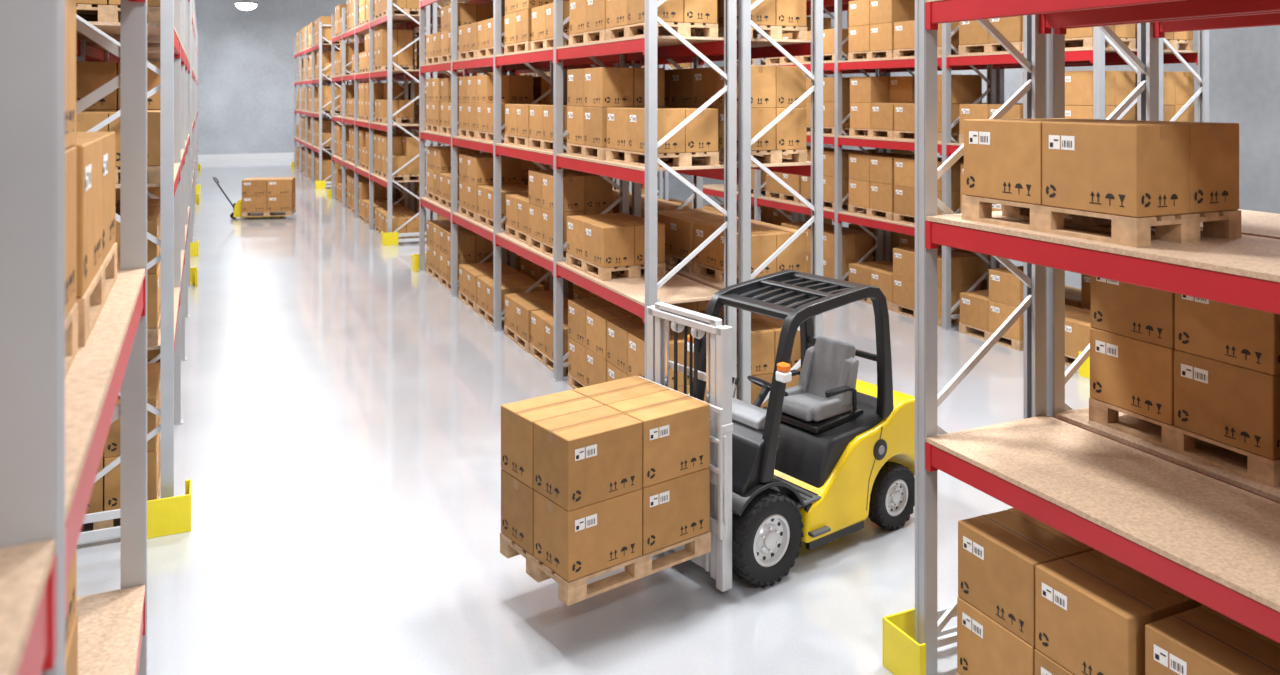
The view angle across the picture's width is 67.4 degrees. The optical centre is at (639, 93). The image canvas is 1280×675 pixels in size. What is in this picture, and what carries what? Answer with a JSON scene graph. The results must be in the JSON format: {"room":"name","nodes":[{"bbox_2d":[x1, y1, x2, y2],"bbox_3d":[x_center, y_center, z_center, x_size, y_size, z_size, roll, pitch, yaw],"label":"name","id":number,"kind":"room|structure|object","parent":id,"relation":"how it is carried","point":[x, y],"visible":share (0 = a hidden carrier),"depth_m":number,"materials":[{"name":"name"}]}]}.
{"room":"warehouse","nodes":[
{"label":"warehouse","id":0,"kind":"room"},
{"bbox_2d":[194,0,448,154],"bbox_3d":[-18.651,-2.240,54.852,27.100,12.200,0.300,0,0,-24],"label":"wall","id":1,"kind":"structure","parent":0,"point":[246,57],"depth_m":53.33,"materials":[{"name":"paint"}]},
{"bbox_2d":[198,153,293,160],"bbox_3d":[-18.581,3.485,54.697,26.500,0.350,0.040,0,0,-24],"label":"baseboard","id":2,"kind":"structure","parent":1,"relation":"attached to","point":[256,156],"depth_m":53.19,"materials":[{"name":"paint"}]},
{"bbox_2d":[77,159,1089,674],"bbox_3d":[-4.814,3.760,24.453,26.500,0.200,66.500,0,0,-24],"label":"floor","id":3,"kind":"structure","parent":0,"point":[338,440],"depth_m":8.42,"materials":[{"name":"concrete"}]},
{"bbox_2d":[0,0,146,674],"bbox_3d":[-0.326,0.435,-1.071,1.080,6.450,11.350,0,0,-24],"label":"rack","id":4,"kind":"object","parent":3,"relation":"on","point":[54,428],"visible":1,"depth_m":1.65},
{"bbox_2d":[65,0,77,377],"bbox_3d":[-1.774,0.226,2.125,0.802,1.068,1.200,0,0,-25],"label":"box","id":5,"kind":"object","parent":4,"relation":"in","point":[71,306],"visible":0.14,"depth_m":2.70,"materials":[{"name":"brown cardboard"}]},
{"bbox_2d":[65,546,77,674],"bbox_3d":[-1.776,1.606,2.127,0.802,1.068,1.200,0,0,-24],"label":"box","id":6,"kind":"object","parent":4,"relation":"in","point":[71,623],"visible":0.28,"depth_m":2.72,"materials":[{"name":"brown cardboard"}]},
{"bbox_2d":[74,131,116,346],"bbox_3d":[-2.282,0.456,3.267,0.800,0.607,1.200,0,0,-24],"label":"box","id":7,"kind":"object","parent":4,"relation":"in","point":[96,245],"visible":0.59,"depth_m":3.25,"materials":[{"name":"brown cardboard"}]},
{"bbox_2d":[85,56,98,61],"bbox_3d":[-7.748,0.435,12.580,1.080,6.450,11.350,0,0,-24],"label":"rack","id":8,"kind":"object","parent":3,"relation":"on","point":[87,59],"visible":0.02,"depth_m":12.52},
{"bbox_2d":[86,362,159,529],"bbox_3d":[-4.740,3.126,8.581,0.802,1.068,1.200,0,0,-25],"label":"box","id":9,"kind":"object","parent":3,"relation":"on","point":[105,495],"visible":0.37,"depth_m":8.09,"materials":[{"name":"brown cardboard"}]},
{"bbox_2d":[76,0,191,498],"bbox_3d":[-6.747,0.435,13.036,1.080,6.450,11.350,0,0,-24],"label":"rack","id":10,"kind":"object","parent":3,"relation":"on","point":[168,41],"visible":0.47,"depth_m":8.10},
{"bbox_2d":[76,61,159,109],"bbox_3d":[-5.229,0.226,9.701,0.801,1.068,1.200,0,0,-24],"label":"box","id":11,"kind":"object","parent":10,"relation":"in","point":[90,76],"visible":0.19,"depth_m":9.11,"materials":[{"name":"brown cardboard"}]},
{"bbox_2d":[76,110,159,183],"bbox_3d":[-4.701,0.456,8.581,0.800,0.607,1.200,0,0,-24],"label":"box","id":12,"kind":"object","parent":10,"relation":"in","point":[86,120],"visible":0.37,"depth_m":8.16,"materials":[{"name":"brown cardboard"}]},
{"bbox_2d":[76,0,159,22],"bbox_3d":[-4.702,-1.135,8.572,0.802,1.068,1.200,0,0,-25],"label":"box","id":13,"kind":"object","parent":10,"relation":"in","point":[100,10],"visible":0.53,"depth_m":8.05,"materials":[{"name":"brown cardboard"}]},
{"bbox_2d":[115,205,159,345],"bbox_3d":[-4.721,1.606,8.566,0.802,1.068,1.200,0,0,-24],"label":"box","id":14,"kind":"object","parent":10,"relation":"in","point":[153,212],"visible":0.07,"depth_m":8.17,"materials":[{"name":"brown cardboard"}]},
{"bbox_2d":[115,187,159,199],"bbox_3d":[-6.398,1.606,12.276,0.802,1.068,1.200,0,0,-24],"label":"box","id":15,"kind":"object","parent":10,"relation":"in","point":[155,191],"visible":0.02,"depth_m":11.80,"materials":[{"name":"brown cardboard"}]},
{"bbox_2d":[115,199,159,207],"bbox_3d":[-5.253,1.606,9.719,0.801,1.068,1.200,0,0,-24],"label":"box","id":16,"kind":"object","parent":10,"relation":"in","point":[150,202],"visible":0.02,"depth_m":9.50,"materials":[{"name":"brown cardboard"}]},
{"bbox_2d":[147,349,159,362],"bbox_3d":[-5.877,3.126,11.125,0.802,1.068,1.200,0,0,-24],"label":"box","id":17,"kind":"object","parent":10,"relation":"in","point":[151,354],"visible":0.04,"depth_m":10.68,"materials":[{"name":"brown cardboard"}]},
{"bbox_2d":[77,479,191,543],"bbox_3d":[-4.365,3.505,7.948,1.180,0.310,0.355,0,0,-24],"label":"guard","id":18,"kind":"object","parent":3,"relation":"on","point":[170,515],"visible":0.46,"depth_m":7.94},
{"bbox_2d":[190,0,195,242],"bbox_3d":[-12.962,0.435,26.688,1.080,6.450,11.350,0,0,-24],"label":"rack","id":19,"kind":"object","parent":3,"relation":"on","point":[192,4],"visible":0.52,"depth_m":24.30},
{"bbox_2d":[190,267,197,286],"bbox_3d":[-9.020,3.505,18.174,1.180,0.310,0.355,0,0,-24],"label":"guard","id":20,"kind":"object","parent":3,"relation":"on","point":[194,270],"visible":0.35,"depth_m":18.51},
{"bbox_2d":[190,240,198,256],"bbox_3d":[-10.580,3.505,21.600,1.180,0.310,0.355,0,0,-24],"label":"guard","id":21,"kind":"object","parent":3,"relation":"on","point":[194,247],"visible":0.34,"depth_m":21.65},
{"bbox_2d":[196,24,197,184],"bbox_3d":[-19.243,0.435,40.486,1.080,6.450,11.350,0,0,-24],"label":"rack","id":22,"kind":"object","parent":3,"relation":"on","point":[196,24],"visible":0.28,"depth_m":38.10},
{"bbox_2d":[213,177,285,218],"bbox_3d":[-11.527,3.041,28.318,2.007,1.237,0.520,0,0,-12],"label":"jack","id":23,"kind":"object","parent":3,"relation":"on","point":[237,207],"visible":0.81,"depth_m":28.11,"materials":[{"name":"yellow metal"}]},
{"bbox_2d":[241,177,295,216],"bbox_3d":[-10.986,3.038,28.438,1.380,1.068,0.882,0,0,-12],"label":"box","id":24,"kind":"object","parent":23,"relation":"on","point":[270,196],"visible":1,"depth_m":28.04,"materials":[{"name":"brown cardboard"}]},
{"bbox_2d":[294,22,346,183],"bbox_3d":[-14.282,0.435,42.502,1.080,6.450,11.350,0,0,-24],"label":"rack","id":25,"kind":"object","parent":3,"relation":"on","point":[320,47],"visible":0.63,"depth_m":41.82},
{"bbox_2d":[296,16,341,187],"bbox_3d":[-14.279,0.316,42.422,0.850,6.688,10.872,0,0,-24],"label":"boxes","id":26,"kind":"object","parent":25,"relation":"on","point":[326,20],"visible":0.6,"depth_m":38.81,"materials":[{"name":"brown cardboard"}]},
{"bbox_2d":[315,180,330,188],"bbox_3d":[-12.009,3.505,37.365,1.180,0.310,0.355,0,0,-24],"label":"guard","id":27,"kind":"object","parent":3,"relation":"on","point":[318,184],"visible":0.71,"depth_m":37.06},
{"bbox_2d":[327,189,330,198],"bbox_3d":[-10.383,3.505,33.792,1.180,0.310,0.355,0,0,-24],"label":"guard","id":28,"kind":"object","parent":3,"relation":"on","point":[328,190],"visible":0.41,"depth_m":33.55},
{"bbox_2d":[317,39,375,151],"bbox_3d":[-13.281,0.435,42.958,1.080,6.450,11.350,0,0,-24],"label":"rack","id":29,"kind":"object","parent":3,"relation":"on","point":[351,81],"visible":0.02,"depth_m":40.17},
{"bbox_2d":[331,0,429,241],"bbox_3d":[-8.001,0.435,28.704,1.080,6.450,11.350,0,0,-24],"label":"rack","id":30,"kind":"object","parent":3,"relation":"on","point":[390,21],"visible":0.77,"depth_m":25.96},
{"bbox_2d":[335,0,418,242],"bbox_3d":[-7.997,0.316,28.630,0.845,6.688,10.866,0,0,-24],"label":"boxes","id":31,"kind":"object","parent":30,"relation":"on","point":[405,147],"visible":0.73,"depth_m":25.63,"materials":[{"name":"brown cardboard"}]},
{"bbox_2d":[381,231,425,245],"bbox_3d":[-5.729,3.505,23.567,1.180,0.310,0.355,0,0,-24],"label":"guard","id":32,"kind":"object","parent":3,"relation":"on","point":[390,238],"visible":0.78,"depth_m":23.28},
{"bbox_2d":[364,2,470,219],"bbox_3d":[-7.000,0.435,29.160,1.080,6.450,11.350,0,0,-24],"label":"rack","id":33,"kind":"object","parent":3,"relation":"on","point":[435,20],"visible":0.07,"depth_m":26.38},
{"bbox_2d":[396,1,462,219],"bbox_3d":[-6.969,0.316,29.096,0.855,6.688,10.877,0,0,-24],"label":"boxes","id":34,"kind":"object","parent":33,"relation":"on","point":[399,194],"visible":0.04,"depth_m":26.56,"materials":[{"name":"brown cardboard"}]},
{"bbox_2d":[411,253,426,271],"bbox_3d":[-4.169,3.505,20.140,1.180,0.310,0.355,0,0,-24],"label":"guard","id":35,"kind":"object","parent":3,"relation":"on","point":[414,257],"visible":0.41,"depth_m":19.94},
{"bbox_2d":[426,219,462,281],"bbox_3d":[-3.777,3.126,19.353,0.802,1.068,1.200,0,0,-25],"label":"box","id":36,"kind":"object","parent":3,"relation":"on","point":[433,227],"visible":0.24,"depth_m":19.15,"materials":[{"name":"brown cardboard"}]},
{"bbox_2d":[440,227,492,290],"bbox_3d":[-3.270,3.126,18.226,0.802,1.068,1.200,0,0,-25],"label":"box","id":37,"kind":"object","parent":3,"relation":"on","point":[472,247],"visible":0.58,"depth_m":17.78,"materials":[{"name":"brown cardboard"}]},
{"bbox_2d":[458,262,520,311],"bbox_3d":[-2.644,3.356,16.816,0.800,0.607,1.200,0,0,-24],"label":"box","id":38,"kind":"object","parent":3,"relation":"on","point":[468,273],"visible":0.5,"depth_m":16.62,"materials":[{"name":"brown cardboard"}]},
{"bbox_2d":[477,273,543,327],"bbox_3d":[-2.126,3.356,15.677,0.800,0.607,1.200,0,0,-24],"label":"box","id":39,"kind":"object","parent":3,"relation":"on","point":[518,282],"visible":0.39,"depth_m":15.50,"materials":[{"name":"brown cardboard"}]},
{"bbox_2d":[507,249,520,271],"bbox_3d":[-2.236,3.126,18.682,0.801,1.068,1.200,0,0,-25],"label":"box","id":40,"kind":"object","parent":3,"relation":"on","point":[518,261],"visible":0.02,"depth_m":18.02,"materials":[{"name":"brown cardboard"}]},
{"bbox_2d":[520,256,543,284],"bbox_3d":[-1.592,3.126,17.268,0.802,1.068,1.200,0,0,-24],"label":"box","id":41,"kind":"object","parent":3,"relation":"on","point":[530,269],"visible":0.05,"depth_m":17.04,"materials":[{"name":"brown cardboard"}]},
{"bbox_2d":[504,290,569,352],"bbox_3d":[-1.464,3.356,14.269,0.800,0.607,1.200,0,0,-24],"label":"box","id":42,"kind":"object","parent":3,"relation":"on","point":[518,306],"visible":0.37,"depth_m":14.11,"materials":[{"name":"brown cardboard"}]},
{"bbox_2d":[530,307,568,375],"bbox_3d":[-0.933,3.356,13.138,0.800,0.607,1.200,0,0,-24],"label":"box","id":43,"kind":"object","parent":3,"relation":"on","point":[541,320],"visible":0.3,"depth_m":13.04,"materials":[{"name":"brown cardboard"}]},
{"bbox_2d":[543,268,573,299],"bbox_3d":[-1.061,3.126,16.140,0.802,1.068,1.200,0,0,-24],"label":"box","id":44,"kind":"object","parent":3,"relation":"on","point":[546,282],"visible":0.06,"depth_m":16.22,"materials":[{"name":"brown cardboard"}]},
{"bbox_2d":[418,0,736,398],"bbox_3d":[-1.787,0.435,15.052,1.080,6.450,11.350,0,0,-24],"label":"rack","id":45,"kind":"object","parent":3,"relation":"on","point":[634,295],"visible":0.7,"depth_m":12.15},
{"bbox_2d":[426,78,440,132],"bbox_3d":[-3.793,0.226,19.350,0.802,1.068,1.200,0,0,-24],"label":"box","id":46,"kind":"object","parent":45,"relation":"in","point":[433,86],"visible":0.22,"depth_m":19.07,"materials":[{"name":"brown cardboard"}]},
{"bbox_2d":[426,32,440,63],"bbox_3d":[-3.784,-0.904,19.369,0.800,0.607,1.200,0,0,-25],"label":"box","id":47,"kind":"object","parent":45,"relation":"in","point":[433,41],"visible":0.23,"depth_m":19.16,"materials":[{"name":"brown cardboard"}]},
{"bbox_2d":[439,173,458,208],"bbox_3d":[-3.273,1.836,18.228,0.800,0.607,1.200,0,0,-25],"label":"box","id":48,"kind":"object","parent":45,"relation":"in","point":[445,178],"visible":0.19,"depth_m":18.17,"materials":[{"name":"brown cardboard"}]},
{"bbox_2d":[440,78,459,135],"bbox_3d":[-3.256,0.226,18.213,0.801,1.068,1.200,0,0,-24],"label":"box","id":49,"kind":"object","parent":45,"relation":"in","point":[445,128],"visible":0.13,"depth_m":18.14,"materials":[{"name":"brown cardboard"}]},
{"bbox_2d":[427,146,479,202],"bbox_3d":[-3.774,1.606,19.382,0.802,1.068,1.200,0,0,-24],"label":"box","id":50,"kind":"object","parent":45,"relation":"in","point":[438,157],"visible":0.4,"depth_m":18.96,"materials":[{"name":"brown cardboard"}]},
{"bbox_2d":[440,3,492,61],"bbox_3d":[-3.253,-1.135,18.220,0.802,1.068,1.200,0,0,-25],"label":"box","id":51,"kind":"object","parent":45,"relation":"in","point":[468,13],"visible":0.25,"depth_m":17.78,"materials":[{"name":"brown cardboard"}]},
{"bbox_2d":[459,76,476,138],"bbox_3d":[-2.634,0.226,16.813,0.802,1.068,1.200,0,0,-25],"label":"box","id":52,"kind":"object","parent":45,"relation":"in","point":[467,84],"visible":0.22,"depth_m":16.61,"materials":[{"name":"brown cardboard"}]},
{"bbox_2d":[458,22,485,59],"bbox_3d":[-2.642,-0.904,16.816,0.800,0.607,1.200,0,0,-25],"label":"box","id":53,"kind":"object","parent":45,"relation":"in","point":[467,34],"visible":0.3,"depth_m":16.61,"materials":[{"name":"brown cardboard"}]},
{"bbox_2d":[459,153,520,220],"bbox_3d":[-2.637,1.606,16.817,0.802,1.068,1.200,0,0,-24],"label":"box","id":54,"kind":"object","parent":45,"relation":"in","point":[475,170],"visible":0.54,"depth_m":16.37,"materials":[{"name":"brown cardboard"}]},
{"bbox_2d":[477,17,524,56],"bbox_3d":[-2.110,-0.904,15.660,0.800,0.607,1.200,0,0,-24],"label":"box","id":55,"kind":"object","parent":45,"relation":"in","point":[485,27],"visible":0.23,"depth_m":15.48,"materials":[{"name":"brown cardboard"}]},
{"bbox_2d":[477,184,528,229],"bbox_3d":[-2.112,1.836,15.687,0.800,0.607,1.200,0,0,-25],"label":"box","id":56,"kind":"object","parent":45,"relation":"in","point":[485,192],"visible":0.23,"depth_m":15.51,"materials":[{"name":"brown cardboard"}]},
{"bbox_2d":[477,75,537,142],"bbox_3d":[-2.115,0.226,15.659,0.801,1.068,1.200,0,0,-24],"label":"box","id":57,"kind":"object","parent":45,"relation":"in","point":[515,89],"visible":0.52,"depth_m":15.67,"materials":[{"name":"brown cardboard"}]},
{"bbox_2d":[505,194,528,244],"bbox_3d":[-1.446,1.836,14.266,0.800,0.607,1.200,0,0,-24],"label":"box","id":58,"kind":"object","parent":45,"relation":"in","point":[517,205],"visible":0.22,"depth_m":14.11,"materials":[{"name":"brown cardboard"}]},
{"bbox_2d":[504,104,566,147],"bbox_3d":[-1.460,0.456,14.261,0.800,0.607,1.200,0,0,-24],"label":"box","id":59,"kind":"object","parent":45,"relation":"in","point":[516,115],"visible":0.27,"depth_m":14.08,"materials":[{"name":"brown cardboard"}]},
{"bbox_2d":[504,0,568,53],"bbox_3d":[-1.460,-1.135,14.260,0.802,1.068,1.200,0,0,-24],"label":"box","id":60,"kind":"object","parent":45,"relation":"in","point":[518,13],"visible":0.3,"depth_m":13.97,"materials":[{"name":"brown cardboard"}]},
{"bbox_2d":[529,105,580,152],"bbox_3d":[-0.957,0.456,13.134,0.800,0.607,1.200,0,0,-24],"label":"box","id":61,"kind":"object","parent":45,"relation":"in","point":[540,116],"visible":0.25,"depth_m":12.96,"materials":[{"name":"brown cardboard"}]},
{"bbox_2d":[531,1,582,49],"bbox_3d":[-0.921,-0.904,13.124,0.800,0.607,1.200,0,0,-25],"label":"box","id":62,"kind":"object","parent":45,"relation":"in","point":[542,16],"visible":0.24,"depth_m":12.95,"materials":[{"name":"brown cardboard"}]},
{"bbox_2d":[528,169,612,257],"bbox_3d":[-0.963,1.606,13.127,0.802,1.068,1.200,0,0,-24],"label":"box","id":63,"kind":"object","parent":45,"relation":"in","point":[584,193],"visible":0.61,"depth_m":12.70,"materials":[{"name":"brown cardboard"}]},
{"bbox_2d":[569,0,623,44],"bbox_3d":[-0.289,-0.904,11.707,0.800,0.607,1.200,0,0,-24],"label":"box","id":64,"kind":"object","parent":45,"relation":"in","point":[587,18],"visible":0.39,"depth_m":11.53,"materials":[{"name":"brown cardboard"}]},
{"bbox_2d":[567,67,664,159],"bbox_3d":[-0.314,0.226,11.707,0.802,1.068,1.200,0,0,-24],"label":"box","id":65,"kind":"object","parent":45,"relation":"in","point":[590,91],"visible":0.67,"depth_m":11.25,"materials":[{"name":"brown cardboard"}]},
{"bbox_2d":[566,213,665,280],"bbox_3d":[-0.314,1.836,11.701,0.800,0.607,1.200,0,0,-25],"label":"box","id":66,"kind":"object","parent":45,"relation":"in","point":[614,242],"visible":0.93,"depth_m":11.23,"materials":[{"name":"brown cardboard"}]},
{"bbox_2d":[606,0,717,39],"bbox_3d":[0.219,-1.135,10.571,0.802,1.068,1.200,0,0,-24],"label":"box","id":67,"kind":"object","parent":45,"relation":"in","point":[627,17],"visible":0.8,"depth_m":10.15,"materials":[{"name":"brown cardboard"}]},
{"bbox_2d":[606,107,718,167],"bbox_3d":[0.225,0.456,10.578,0.800,0.607,1.200,0,0,-25],"label":"box","id":68,"kind":"object","parent":45,"relation":"in","point":[698,137],"visible":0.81,"depth_m":10.15,"materials":[{"name":"brown cardboard"}]},
{"bbox_2d":[508,65,662,198],"bbox_3d":[-2.176,0.435,31.356,1.080,6.450,11.350,0,0,-24],"label":"rack","id":69,"kind":"object","parent":3,"relation":"on","point":[659,173],"visible":0.02,"depth_m":26.41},
{"bbox_2d":[520,66,644,194],"bbox_3d":[-2.170,0.316,31.275,0.850,6.688,10.877,0,0,-24],"label":"boxes","id":70,"kind":"object","parent":69,"relation":"on","point":[546,73],"visible":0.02,"depth_m":27.21,"materials":[{"name":"brown cardboard"}]},
{"bbox_2d":[573,284,599,298],"bbox_3d":[-0.447,3.126,14.734,0.802,1.068,1.200,0,0,-24],"label":"box","id":71,"kind":"object","parent":3,"relation":"on","point":[579,292],"visible":0.04,"depth_m":14.78,"materials":[{"name":"brown cardboard"}]},
{"bbox_2d":[568,297,638,388],"bbox_3d":[-0.294,3.126,11.729,0.802,1.068,1.200,0,0,-25],"label":"box","id":72,"kind":"object","parent":3,"relation":"on","point":[588,318],"visible":0.34,"depth_m":11.57,"materials":[{"name":"brown cardboard"}]},
{"bbox_2d":[471,0,822,403],"bbox_3d":[-0.786,0.435,15.508,1.080,6.450,11.350,0,0,-24],"label":"rack","id":73,"kind":"object","parent":3,"relation":"on","point":[748,48],"visible":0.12,"depth_m":10.54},
{"bbox_2d":[521,177,528,185],"bbox_3d":[-1.596,1.836,17.295,0.800,0.607,1.200,0,0,-24],"label":"box","id":74,"kind":"object","parent":73,"relation":"in","point":[524,180],"visible":0.02,"depth_m":17.46,"materials":[{"name":"brown cardboard"}]},
{"bbox_2d":[521,159,542,176],"bbox_3d":[-2.240,1.606,18.704,0.802,1.068,1.200,0,0,-24],"label":"box","id":75,"kind":"object","parent":73,"relation":"in","point":[526,165],"visible":0.12,"depth_m":18.10,"materials":[{"name":"brown cardboard"}]},
{"bbox_2d":[533,76,549,103],"bbox_3d":[-1.601,0.226,17.287,0.802,1.068,1.200,0,0,-25],"label":"box","id":76,"kind":"object","parent":73,"relation":"in","point":[541,86],"visible":0.12,"depth_m":16.64,"materials":[{"name":"brown cardboard"}]},
{"bbox_2d":[613,190,644,198],"bbox_3d":[-0.432,1.836,14.722,0.800,0.607,1.200,0,0,-25],"label":"box","id":77,"kind":"object","parent":73,"relation":"in","point":[616,193],"visible":0.02,"depth_m":14.65,"materials":[{"name":"brown cardboard"}]},
{"bbox_2d":[612,197,688,217],"bbox_3d":[0.079,1.836,13.597,0.800,0.607,1.200,0,0,-25],"label":"box","id":78,"kind":"object","parent":73,"relation":"in","point":[662,204],"visible":0.05,"depth_m":13.33,"materials":[{"name":"brown cardboard"}]},
{"bbox_2d":[657,208,737,272],"bbox_3d":[0.717,1.836,12.187,0.800,0.607,1.200,0,0,-24],"label":"box","id":79,"kind":"object","parent":73,"relation":"in","point":[679,224],"visible":0.35,"depth_m":11.87,"materials":[{"name":"brown cardboard"}]},
{"bbox_2d":[664,68,737,154],"bbox_3d":[0.745,0.226,12.184,0.802,1.068,1.200,0,0,-24],"label":"box","id":80,"kind":"object","parent":73,"relation":"in","point":[678,82],"visible":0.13,"depth_m":11.80,"materials":[{"name":"brown cardboard"}]},
{"bbox_2d":[693,66,806,163],"bbox_3d":[1.239,0.226,11.044,0.802,1.068,1.200,0,0,-25],"label":"box","id":81,"kind":"object","parent":73,"relation":"in","point":[774,89],"visible":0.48,"depth_m":10.56,"materials":[{"name":"brown cardboard"}]},
{"bbox_2d":[694,219,806,283],"bbox_3d":[1.252,1.836,11.064,0.800,0.607,1.200,0,0,-24],"label":"box","id":82,"kind":"object","parent":73,"relation":"in","point":[766,238],"visible":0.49,"depth_m":10.67,"materials":[{"name":"brown cardboard"}]},
{"bbox_2d":[695,0,806,39],"bbox_3d":[1.248,-1.135,11.045,0.802,1.068,1.200,0,0,-24],"label":"box","id":83,"kind":"object","parent":73,"relation":"in","point":[774,17],"visible":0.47,"depth_m":10.56,"materials":[{"name":"brown cardboard"}]},
{"bbox_2d":[607,317,705,401],"bbox_3d":[0.226,3.126,10.598,0.802,1.068,1.200,0,0,-24],"label":"box","id":84,"kind":"object","parent":3,"relation":"on","point":[625,337],"visible":0.27,"depth_m":10.45,"materials":[{"name":"brown cardboard"}]},
{"bbox_2d":[663,64,691,200],"bbox_3d":[-1.175,0.435,31.812,1.080,6.450,11.350,0,0,-24],"label":"rack","id":85,"kind":"object","parent":3,"relation":"on","point":[665,173],"visible":0.02,"depth_m":26.48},
{"bbox_2d":[641,63,691,208],"bbox_3d":[-1.144,0.316,31.744,0.855,6.688,10.874,0,0,-24],"label":"boxes","id":86,"kind":"object","parent":85,"relation":"on","point":[682,65],"visible":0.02,"depth_m":26.93,"materials":[{"name":"brown cardboard"}]},
{"bbox_2d":[670,301,721,310],"bbox_3d":[0.728,3.126,12.176,0.801,1.068,1.200,0,0,-24],"label":"box","id":87,"kind":"object","parent":3,"relation":"on","point":[697,305],"visible":0.02,"depth_m":12.16,"materials":[{"name":"brown cardboard"}]},
{"bbox_2d":[695,309,800,407],"bbox_3d":[1.236,3.126,11.060,0.802,1.068,1.200,0,0,-24],"label":"box","id":88,"kind":"object","parent":3,"relation":"on","point":[765,330],"visible":0.22,"depth_m":10.49,"materials":[{"name":"brown cardboard"}]},
{"bbox_2d":[638,269,914,591],"bbox_3d":[0.809,2.624,7.679,3.550,2.088,1.160,0,0,-37],"label":"forklift","id":89,"kind":"object","parent":3,"relation":"on","point":[832,451],"visible":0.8,"depth_m":7.66,"materials":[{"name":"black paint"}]},
{"bbox_2d":[500,376,710,605],"bbox_3d":[-0.250,2.774,6.932,1.224,1.068,0.906,0,0,-37],"label":"box","id":90,"kind":"object","parent":89,"relation":"in","point":[601,478],"visible":1,"depth_m":6.59,"materials":[{"name":"brown cardboard"}]},
{"bbox_2d":[782,392,828,420],"bbox_3d":[1.444,2.641,8.157,0.487,0.107,0.400,0,0,-37],"label":"seat cushion","id":91,"kind":"object","parent":89,"relation":"on","point":[797,406],"depth_m":8.05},
{"bbox_2d":[763,392,883,487],"bbox_3d":[1.530,2.897,8.222,0.947,0.566,0.910,0,0,-37],"label":"hood","id":92,"kind":"object","parent":89,"relation":"attached to","point":[814,443],"depth_m":7.88,"materials":[{"name":"grey plastic"}]},
{"bbox_2d":[692,0,1136,329],"bbox_3d":[4.038,0.435,17.704,1.080,6.450,11.350,0,0,-24],"label":"rack","id":93,"kind":"object","parent":3,"relation":"on","point":[1098,55],"visible":0.3,"depth_m":15.88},
{"bbox_2d":[703,0,1135,365],"bbox_3d":[4.040,0.316,17.629,0.848,6.688,10.867,0,0,-24],"label":"boxes","id":94,"kind":"object","parent":93,"relation":"on","point":[884,183],"visible":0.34,"depth_m":16.03,"materials":[{"name":"brown cardboard"}]},
{"bbox_2d":[882,606,956,674],"bbox_3d":[2.162,3.505,6.233,1.180,0.310,0.355,0,0,-24],"label":"guard","id":95,"kind":"object","parent":3,"relation":"on","point":[901,654],"visible":0.44,"depth_m":6.05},
{"bbox_2d":[737,2,1208,267],"bbox_3d":[5.039,0.435,18.160,1.080,6.450,11.350,0,0,-24],"label":"rack","id":96,"kind":"object","parent":3,"relation":"on","point":[1200,57],"visible":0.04,"depth_m":13.31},
{"bbox_2d":[751,10,1193,310],"bbox_3d":[5.072,0.316,18.091,0.847,6.688,10.881,0,0,-24],"label":"boxes","id":97,"kind":"object","parent":96,"relation":"on","point":[1178,87],"visible":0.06,"depth_m":13.99,"materials":[{"name":"brown cardboard"}]},
{"bbox_2d":[956,508,1202,674],"bbox_3d":[2.531,3.126,5.452,0.802,1.068,1.200,0,0,-24],"label":"box","id":98,"kind":"object","parent":3,"relation":"on","point":[1033,598],"visible":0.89,"depth_m":5.31,"materials":[{"name":"brown cardboard"}]},
{"bbox_2d":[1079,351,1089,378],"bbox_3d":[6.311,3.505,12.566,1.180,0.310,0.355,0,0,-24],"label":"guard","id":99,"kind":"object","parent":3,"relation":"on","point":[1084,370],"visible":0.2,"depth_m":12.38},
{"bbox_2d":[915,0,1279,674],"bbox_3d":[4.544,0.435,1.145,1.080,6.450,11.350,0,0,-24],"label":"rack","id":100,"kind":"object","parent":3,"relation":"on","point":[1213,542],"visible":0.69,"depth_m":5.39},
{"bbox_2d":[962,118,1240,247],"bbox_3d":[2.568,0.456,5.457,0.800,0.607,1.200,0,0,-25],"label":"box","id":101,"kind":"object","parent":100,"relation":"in","point":[1125,179],"visible":1,"depth_m":5.03,"materials":[{"name":"brown cardboard"}]},
{"bbox_2d":[1046,11,1279,503],"bbox_3d":[5.545,0.435,1.601,1.080,6.450,11.350,0,0,-24],"label":"rack","id":102,"kind":"object","parent":3,"relation":"on","point":[1253,223],"visible":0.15,"depth_m":6.45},
{"bbox_2d":[1089,276,1279,487],"bbox_3d":[3.561,1.606,5.928,0.802,1.068,1.200,0,0,-24],"label":"box","id":103,"kind":"object","parent":102,"relation":"in","point":[1190,367],"visible":0.88,"depth_m":5.67,"materials":[{"name":"brown cardboard"}]},
{"bbox_2d":[1145,605,1279,674],"bbox_3d":[3.080,3.126,4.324,0.802,1.068,1.200,0,0,-25],"label":"box","id":104,"kind":"object","parent":3,"relation":"on","point":[1201,640],"visible":0.94,"depth_m":4.56,"materials":[{"name":"brown cardboard"}]},
{"bbox_2d":[669,11,1279,213],"bbox_3d":[7.382,-2.240,30.005,0.300,12.200,66.500,0,0,-24],"label":"wall","id":105,"kind":"structure","parent":0,"point":[1244,63],"depth_m":19.23,"materials":[{"name":"paint"}]},
{"bbox_3d":[-17.009,-2.240,18.901,0.300,12.200,66.500,0,0,-24],"label":"wall","id":106,"kind":"structure","parent":0,"visible":0},
{"bbox_3d":[-16.103,-7.380,49.254,26.500,0.280,0.120,0,0,-24],"label":"roof beam","id":107,"kind":"structure","parent":106,"relation":"attached to","visible":0},
{"bbox_2d":[234,0,257,9],"bbox_3d":[-19.562,-5.699,47.680,1.100,3.077,1.100,0,0,-24],"label":"lamp","id":108,"kind":"object","parent":107,"relation":"hanging from","point":[246,4],"visible":1,"depth_m":47.36,"materials":[{"name":"grey"}]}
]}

